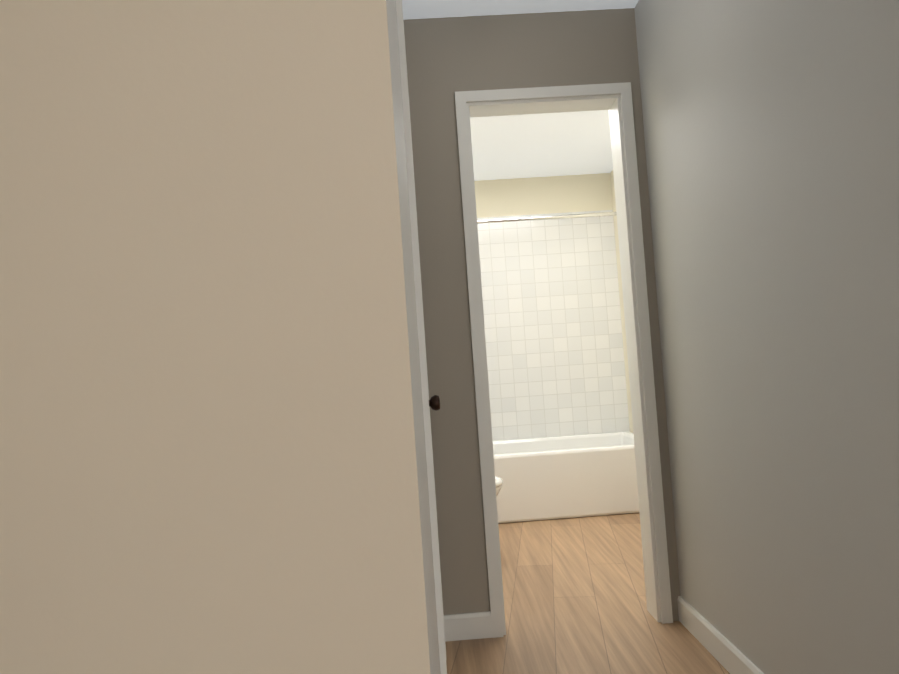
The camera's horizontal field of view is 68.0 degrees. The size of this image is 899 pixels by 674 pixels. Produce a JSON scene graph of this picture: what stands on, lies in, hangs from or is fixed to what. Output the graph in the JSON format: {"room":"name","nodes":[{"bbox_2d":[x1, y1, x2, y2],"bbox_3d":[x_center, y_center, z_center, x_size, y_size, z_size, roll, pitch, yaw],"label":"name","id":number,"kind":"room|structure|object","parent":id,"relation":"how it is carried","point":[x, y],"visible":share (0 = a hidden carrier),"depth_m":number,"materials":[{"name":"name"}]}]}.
{"room":"hallway","nodes":[
{"label":"hallway","id":0,"kind":"room"},
{"bbox_2d":[0,0,432,673],"bbox_3d":[0.260,-0.131,0.849,1.676,2.440,0.130,-4,-2,-2],"label":"wall","id":1,"kind":"structure","parent":0,"point":[208,446],"depth_m":0.76,"materials":[{"name":"beige paint"}]},
{"bbox_2d":[389,0,440,673],"bbox_3d":[-0.152,-0.072,1.756,0.130,2.440,1.713,-4,-2,-2],"label":"wall","id":2,"kind":"structure","parent":0,"point":[415,345],"depth_m":1.18,"materials":[{"name":"grey paint"}]},
{"bbox_2d":[396,0,446,673],"bbox_3d":[-0.144,0.105,2.097,0.146,2.108,0.766,-4,-2,-2],"label":"door frame","id":3,"kind":"structure","parent":2,"relation":"attached to","point":[423,363],"depth_m":1.72,"materials":[{"name":"white wood"}]},
{"bbox_2d":[429,395,440,410],"bbox_3d":[-0.081,0.126,2.097,0.103,2.033,0.642,-4,-2,-2],"label":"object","id":4,"kind":"structure","parent":2,"relation":"in","point":[434,402],"depth_m":2.31,"materials":[{"name":"metal"}]},
{"bbox_2d":[402,0,638,180],"bbox_3d":[1.853,-1.533,0.258,5.600,0.100,10.500,-4,-2,-2],"label":"ceiling","id":5,"kind":"structure","parent":0,"point":[540,145],"depth_m":4.15,"materials":[{"name":"white paint"}]},
{"bbox_2d":[403,8,679,620],"bbox_3d":[0.451,-0.082,2.699,2.180,2.440,0.130,-4,-2,-2],"label":"wall","id":6,"kind":"structure","parent":0,"point":[447,58],"depth_m":2.64,"materials":[{"name":"grey paint"}]},
{"bbox_2d":[455,82,672,637],"bbox_3d":[0.442,0.073,2.693,0.704,2.132,0.162,-4,-2,-2],"label":"door frame","id":7,"kind":"structure","parent":6,"relation":"attached to","point":[615,99],"depth_m":2.63,"materials":[{"name":"white wood"}]},
{"bbox_2d":[474,173,629,440],"bbox_3d":[0.396,0.005,5.177,1.870,2.440,0.130,-4,-2,-2],"label":"wall","id":8,"kind":"structure","parent":0,"point":[553,330],"depth_m":5.13,"materials":[{"name":"tile"}]},
{"bbox_2d":[445,513,729,673],"bbox_3d":[2.026,1.000,0.173,5.600,0.100,10.500,-4,-2,-2],"label":"floor","id":9,"kind":"structure","parent":0,"point":[574,593],"depth_m":2.74,"materials":[{"name":"brown wood"}]},
{"bbox_2d":[495,476,502,496],"bbox_3d":[-0.066,0.812,3.566,0.710,0.785,0.430,-4,-2,-2],"label":"toilet","id":10,"kind":"object","parent":9,"relation":"on","point":[499,481],"visible":0.04,"depth_m":3.52,"materials":[{"name":"ceramic"}]},
{"bbox_2d":[493,431,639,523],"bbox_3d":[0.479,0.986,4.686,1.860,0.440,0.775,-4,-2,-2],"label":"bathtub","id":11,"kind":"object","parent":9,"relation":"on","point":[567,476],"visible":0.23,"depth_m":4.31,"materials":[{"name":"ceramic"}]},
{"bbox_2d":[610,170,632,432],"bbox_3d":[1.431,-0.104,4.038,0.130,2.440,2.480,-4,-2,-2],"label":"wall","id":12,"kind":"structure","parent":0,"point":[621,304],"depth_m":5.11,"materials":[{"name":"beige paint"}]},
{"bbox_2d":[634,0,898,673],"bbox_3d":[0.920,-0.144,1.794,0.130,2.440,1.713,-4,-2,-2],"label":"wall","id":13,"kind":"structure","parent":0,"point":[771,132],"depth_m":1.74,"materials":[{"name":"grey paint"}]},
{"bbox_2d":[677,596,763,673],"bbox_3d":[0.930,1.027,1.680,0.014,0.095,1.857,-4,-2,-2],"label":"baseboard","id":14,"kind":"structure","parent":13,"relation":"attached to","point":[729,657],"depth_m":2.27,"materials":[{"name":"white wood"}]},
{"bbox_3d":[-0.563,0.030,3.968,0.130,2.440,2.480,-4,-2,-2],"label":"wall","id":15,"kind":"structure","parent":0,"visible":0},
{"bbox_2d":[477,212,616,223],"bbox_3d":[0.375,-0.755,4.307,1.866,0.056,0.056,-4,-2,-2],"label":"rail","id":16,"kind":"object","parent":15,"relation":"attached to","point":[546,217],"visible":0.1,"depth_m":4.31,"materials":[{"name":"silver metal"}]}
]}

